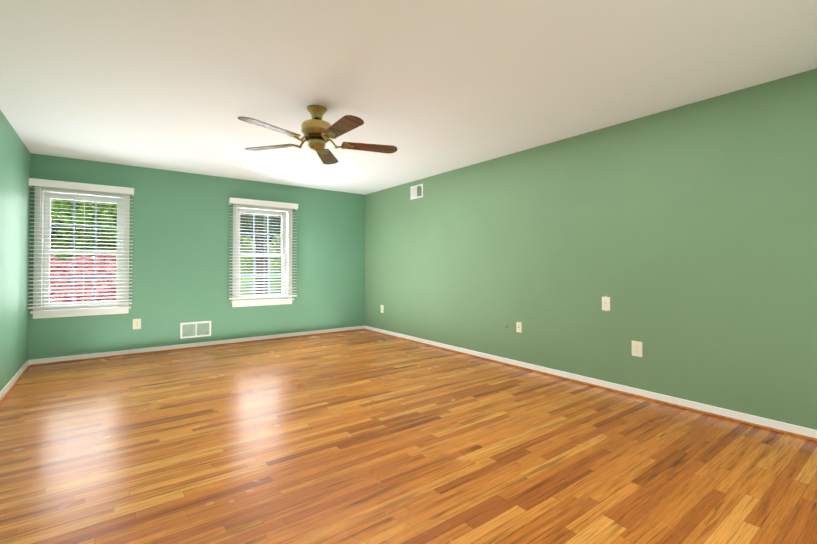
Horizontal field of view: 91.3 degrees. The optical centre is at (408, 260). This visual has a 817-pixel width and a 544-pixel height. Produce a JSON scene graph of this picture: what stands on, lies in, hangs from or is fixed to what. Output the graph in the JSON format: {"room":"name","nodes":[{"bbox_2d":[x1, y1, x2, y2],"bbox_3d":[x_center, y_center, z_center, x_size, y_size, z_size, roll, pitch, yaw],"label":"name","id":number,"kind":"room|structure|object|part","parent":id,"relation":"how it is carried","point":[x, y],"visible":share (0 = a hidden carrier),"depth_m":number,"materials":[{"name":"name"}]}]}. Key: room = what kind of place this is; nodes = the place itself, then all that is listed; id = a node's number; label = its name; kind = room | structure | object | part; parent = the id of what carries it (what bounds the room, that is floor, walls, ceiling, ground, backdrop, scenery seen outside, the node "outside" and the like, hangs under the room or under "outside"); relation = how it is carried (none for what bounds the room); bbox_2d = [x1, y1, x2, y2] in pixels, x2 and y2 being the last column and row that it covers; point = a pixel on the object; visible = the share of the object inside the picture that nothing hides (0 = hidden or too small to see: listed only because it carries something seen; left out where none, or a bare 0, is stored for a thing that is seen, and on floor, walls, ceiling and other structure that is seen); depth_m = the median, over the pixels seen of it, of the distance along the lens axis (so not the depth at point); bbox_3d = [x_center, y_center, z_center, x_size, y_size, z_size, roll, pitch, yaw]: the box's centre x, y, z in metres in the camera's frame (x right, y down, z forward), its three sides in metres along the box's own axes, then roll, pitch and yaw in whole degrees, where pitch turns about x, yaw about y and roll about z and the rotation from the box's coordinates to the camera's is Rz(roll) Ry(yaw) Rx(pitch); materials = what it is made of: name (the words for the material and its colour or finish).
{"room":"empty bedroom","nodes":[
{"label":"empty bedroom","id":0,"kind":"room"},
{"bbox_2d":[0,110,30,390],"bbox_3d":[-2.448,-0.054,1.856,0.220,2.440,6.640,1,-1,-37],"label":"wall","id":1,"kind":"structure","parent":0,"point":[15,157],"depth_m":3.83,"materials":[{"name":"green paint"}]},
{"bbox_2d":[0,360,29,403],"bbox_3d":[-2.345,1.133,1.906,0.027,0.068,6.627,1,-1,-37],"label":"baseboard","id":2,"kind":"structure","parent":1,"relation":"attached to","point":[11,384],"depth_m":3.82,"materials":[{"name":"white wood"}]},
{"bbox_2d":[28,153,364,359],"bbox_3d":[-2.635,0.011,6.001,4.890,2.440,0.220,1,-1,-37],"label":"wall","id":3,"kind":"structure","parent":0,"point":[181,234],"depth_m":5.62,"materials":[{"name":"green paint"}]},
{"bbox_2d":[28,186,132,318],"bbox_3d":[-4.011,-0.096,4.946,0.970,1.550,0.340,1,-1,-37],"label":"window","id":4,"kind":"structure","parent":3,"relation":"in","point":[37,312],"depth_m":4.84,"materials":[{"name":"white"}]},
{"bbox_2d":[29,178,133,195],"bbox_3d":[-3.926,-0.882,4.845,0.990,0.084,0.104,1,-1,-37],"label":"blind valance","id":5,"kind":"object","parent":4,"relation":"attached to","point":[74,185],"visible":0.9,"depth_m":4.78,"materials":[{"name":"white"}]},
{"bbox_2d":[39,186,46,306],"bbox_3d":[-4.204,-0.170,4.584,0.057,1.423,0.011,1,-1,-37],"label":"blind cord","id":6,"kind":"object","parent":5,"relation":"hanging from","point":[40,186],"depth_m":4.60,"materials":[{"name":"white plastic"}]},
{"bbox_2d":[83,190,84,303],"bbox_3d":[-3.909,-0.167,4.810,0.002,1.423,0.002,1,-1,-37],"label":"blind cord","id":7,"kind":"object","parent":5,"relation":"hanging from","point":[84,227],"depth_m":4.82,"materials":[{"name":"white fabric"}]},
{"bbox_2d":[118,194,124,302],"bbox_3d":[-3.627,-0.163,5.036,0.085,1.423,0.042,0,-1,8],"label":"blind cord","id":8,"kind":"object","parent":5,"relation":"hanging from","point":[124,194],"depth_m":5.02,"materials":[{"name":"white fabric"}]},
{"bbox_3d":[-4.010,0.229,4.939,0.760,0.720,0.035,1,-1,-37],"label":"left window sash","id":9,"kind":"part","parent":4,"relation":"part of","materials":[{"name":"white wood"}]},
{"bbox_3d":[-4.033,-0.440,4.980,0.760,0.720,0.035,1,-1,-37],"label":"left window sash","id":10,"kind":"part","parent":4,"relation":"part of","materials":[{"name":"white wood"}]},
{"label":"sash glass","id":11,"kind":"part","parent":4,"relation":"part of","materials":[{"name":"clear glass"}]},
{"label":"sash glass","id":12,"kind":"part","parent":4,"relation":"part of","materials":[{"name":"clear glass"}]},
{"bbox_2d":[133,319,140,328],"bbox_3d":[-3.523,0.828,5.180,0.088,0.132,0.008,1,-1,-37],"label":"electrical outlet","id":13,"kind":"object","parent":3,"relation":"attached to","point":[136,323],"visible":1,"depth_m":5.18,"materials":[{"name":"beige plastic"}]},
{"bbox_2d":[180,321,210,338],"bbox_3d":[-2.976,0.971,5.594,0.385,0.215,0.014,1,-1,-37],"label":"air vent","id":14,"kind":"object","parent":3,"relation":"in","point":[195,329],"visible":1,"depth_m":5.59,"materials":[{"name":"white metal"}]},
{"bbox_2d":[29,326,364,365],"bbox_3d":[-2.561,1.195,5.883,4.450,0.068,0.027,1,-1,-37],"label":"baseboard","id":15,"kind":"structure","parent":3,"relation":"attached to","point":[44,361],"depth_m":5.45,"materials":[{"name":"white wood"}]},
{"bbox_2d":[229,204,296,306],"bbox_3d":[-2.291,-0.076,6.235,1.010,1.550,0.340,1,-1,-37],"label":"window","id":16,"kind":"structure","parent":3,"relation":"in","point":[235,302],"depth_m":6.16,"materials":[{"name":"white"}]},
{"label":"sash glass","id":17,"kind":"part","parent":16,"relation":"part of","materials":[{"name":"clear glass"}]},
{"label":"sash glass","id":18,"kind":"part","parent":16,"relation":"part of","materials":[{"name":"clear glass"}]},
{"bbox_3d":[-2.289,0.249,6.228,0.760,0.720,0.035,1,-1,-37],"label":"right window sash","id":19,"kind":"part","parent":16,"relation":"part of","materials":[{"name":"white wood"}]},
{"bbox_3d":[-2.312,-0.420,6.269,0.760,0.720,0.035,1,-1,-37],"label":"right window sash","id":20,"kind":"part","parent":16,"relation":"part of","materials":[{"name":"white wood"}]},
{"bbox_2d":[228,197,298,209],"bbox_3d":[-2.205,-0.863,6.133,1.030,0.084,0.104,1,-1,-37],"label":"blind valance","id":21,"kind":"object","parent":16,"relation":"attached to","point":[261,203],"visible":1,"depth_m":6.06,"materials":[{"name":"white"}]},
{"bbox_2d":[287,215,291,295],"bbox_3d":[-1.890,-0.143,6.337,0.085,1.423,0.042,0,-1,8],"label":"blind cord","id":22,"kind":"object","parent":21,"relation":"hanging from","point":[287,243],"depth_m":6.32,"materials":[{"name":"white plastic"}]},
{"bbox_2d":[0,330,816,543],"bbox_3d":[-0.579,1.248,3.236,4.890,0.120,7.080,1,-1,-37],"label":"floor","id":23,"kind":"structure","parent":0,"point":[360,437],"depth_m":2.38,"materials":[{"name":"brown wood"}]},
{"bbox_2d":[0,0,816,194],"bbox_3d":[-0.579,-1.312,3.275,4.890,0.120,7.080,1,-1,-37],"label":"ceiling","id":24,"kind":"structure","parent":0,"point":[427,88],"depth_m":2.68,"materials":[{"name":"white paint"}]},
{"bbox_2d":[238,105,396,164],"bbox_3d":[-0.723,-1.074,3.254,1.325,0.357,1.270,1,-1,-37],"label":"ceiling fan","id":25,"kind":"object","parent":24,"relation":"hanging from","point":[318,132],"visible":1,"depth_m":3.23,"materials":[{"name":"brown wood"}]},
{"bbox_3d":[-1.012,-0.977,2.935,0.482,0.029,0.253,1,-1,-37],"label":"blade","id":26,"kind":"part","parent":25,"relation":"part of","materials":[{"name":"brown wood"}]},
{"bbox_3d":[-1.179,-0.969,3.431,0.357,0.029,0.437,1,-1,-37],"label":"blade","id":27,"kind":"part","parent":25,"relation":"part of","materials":[{"name":"brown wood"}]},
{"bbox_3d":[-0.761,-0.965,3.741,0.360,0.029,0.435,1,-1,-37],"label":"blade","id":28,"kind":"part","parent":25,"relation":"part of","materials":[{"name":"brown wood"}]},
{"bbox_3d":[-0.490,-0.977,2.938,0.151,0.029,0.488,1,-1,-37],"label":"blade","id":29,"kind":"part","parent":25,"relation":"part of","materials":[{"name":"brown wood"}]},
{"bbox_3d":[-0.335,-0.969,3.438,0.481,0.029,0.256,1,-1,-37],"label":"blade","id":30,"kind":"part","parent":25,"relation":"part of","materials":[{"name":"brown wood"}]},
{"bbox_2d":[365,68,816,429],"bbox_3d":[1.290,-0.010,4.655,0.220,2.440,6.640,1,-1,-37],"label":"wall","id":31,"kind":"structure","parent":0,"point":[684,238],"depth_m":3.48,"materials":[{"name":"green paint"}]},
{"bbox_2d":[411,184,422,199],"bbox_3d":[0.126,-1.034,6.041,0.030,0.200,0.300,1,-1,-37],"label":"air vent","id":32,"kind":"object","parent":31,"relation":"in","point":[413,192],"visible":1,"depth_m":6.07,"materials":[{"name":"white metal"}]},
{"bbox_2d":[516,322,521,332],"bbox_3d":[1.248,0.757,4.511,0.007,0.115,0.070,1,-1,-37],"label":"outlet plate","id":33,"kind":"object","parent":31,"relation":"attached to","point":[518,326],"visible":1,"depth_m":4.50,"materials":[{"name":"beige plastic"}]},
{"bbox_2d":[365,326,816,440],"bbox_3d":[1.195,1.174,4.557,0.027,0.068,6.627,1,-1,-37],"label":"baseboard","id":34,"kind":"structure","parent":31,"relation":"attached to","point":[782,427],"depth_m":3.46,"materials":[{"name":"white wood"}]},
{"bbox_2d":[602,296,609,310],"bbox_3d":[1.840,0.405,3.723,0.008,0.150,0.075,1,-1,-37],"label":"phone jack","id":35,"kind":"object","parent":31,"relation":"attached to","point":[605,303],"visible":1,"depth_m":3.72,"materials":[{"name":"beige plastic"}]},
{"bbox_2d":[632,341,642,356],"bbox_3d":[2.002,0.777,3.501,0.008,0.132,0.088,1,-1,-37],"label":"electrical outlet","id":36,"kind":"object","parent":31,"relation":"attached to","point":[636,348],"visible":1,"depth_m":3.50,"materials":[{"name":"beige plastic"}]},
{"label":"outside","id":37,"kind":"structure","parent":0,"visible":0},
{"bbox_2d":[240,270,281,294],"bbox_3d":[-40.469,1.935,61.136,170.000,2.000,132.840,1,-1,-37],"label":"lawn","id":38,"kind":"structure","parent":37,"point":[274,277],"depth_m":34.45,"materials":[{"name":"green plant"}]},
{"bbox_2d":[49,255,116,302],"bbox_3d":[-6.704,0.948,8.517,3.475,2.344,2.694,1,-1,-37],"label":"maple tree","id":39,"kind":"object","parent":38,"relation":"on","point":[87,258],"depth_m":7.72,"materials":[{"name":"red plant"}]},
{"bbox_2d":[50,199,116,254],"bbox_3d":[-14.297,-2.488,15.134,10.264,9.420,10.909,1,-1,-37],"label":"tree","id":40,"kind":"object","parent":38,"relation":"on","point":[81,220],"depth_m":13.88,"materials":[{"name":"green plant"}]},
{"bbox_2d":[53,249,281,274],"bbox_3d":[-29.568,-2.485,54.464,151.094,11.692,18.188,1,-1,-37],"label":"tree","id":41,"kind":"object","parent":38,"relation":"on","point":[66,255],"depth_m":55.09,"materials":[{"name":"green plant"}]},
{"bbox_2d":[100,235,252,252],"bbox_3d":[-13.475,-2.682,23.176,10.467,10.056,11.511,1,-1,-37],"label":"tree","id":42,"kind":"object","parent":38,"relation":"on","point":[113,245],"depth_m":21.92,"materials":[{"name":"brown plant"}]},
{"bbox_2d":[240,213,280,293],"bbox_3d":[-6.836,-2.694,18.519,8.139,9.936,7.217,1,-1,-37],"label":"tree","id":43,"kind":"object","parent":38,"relation":"on","point":[248,227],"depth_m":17.35,"materials":[{"name":"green plant"}]},
{"bbox_2d":[242,233,281,260],"bbox_3d":[-9.067,-2.665,30.253,9.016,10.242,8.856,1,-1,-37],"label":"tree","id":44,"kind":"object","parent":38,"relation":"on","point":[276,238],"depth_m":27.42,"materials":[{"name":"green plant"}]}
]}

